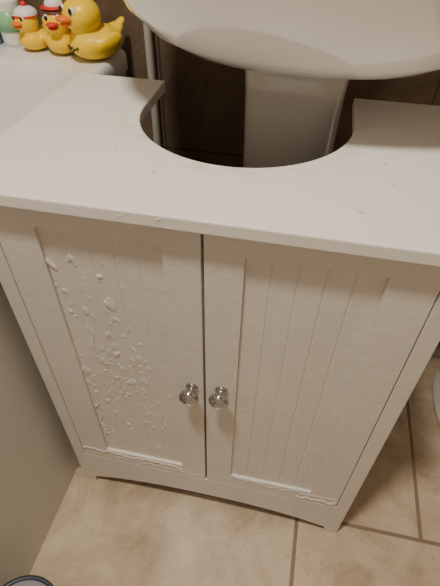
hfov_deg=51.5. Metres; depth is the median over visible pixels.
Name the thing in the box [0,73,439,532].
base cabinet
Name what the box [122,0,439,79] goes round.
basin
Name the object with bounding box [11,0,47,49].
rubber duck
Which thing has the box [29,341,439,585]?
floor
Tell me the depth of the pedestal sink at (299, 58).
0.53 m
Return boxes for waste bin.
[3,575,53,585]
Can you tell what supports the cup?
on the bathtub
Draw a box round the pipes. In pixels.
[143,23,161,146]
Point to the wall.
(202, 104)
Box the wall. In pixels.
[19,0,439,167]
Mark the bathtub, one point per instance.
(39, 461)
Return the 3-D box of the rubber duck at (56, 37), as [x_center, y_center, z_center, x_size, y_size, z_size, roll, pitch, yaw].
[-0.331,-0.553,0.941,0.086,0.106,0.086,-33,53,-30]
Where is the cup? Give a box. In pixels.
[0,0,22,47]
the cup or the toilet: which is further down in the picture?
the toilet
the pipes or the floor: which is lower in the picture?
the floor
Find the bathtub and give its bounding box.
[0,38,127,585]
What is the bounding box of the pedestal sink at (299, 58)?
[122,0,439,167]
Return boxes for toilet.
[432,366,439,426]
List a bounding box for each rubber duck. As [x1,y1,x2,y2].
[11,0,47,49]
[40,0,72,53]
[55,0,124,59]
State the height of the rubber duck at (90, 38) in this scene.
0.114 m

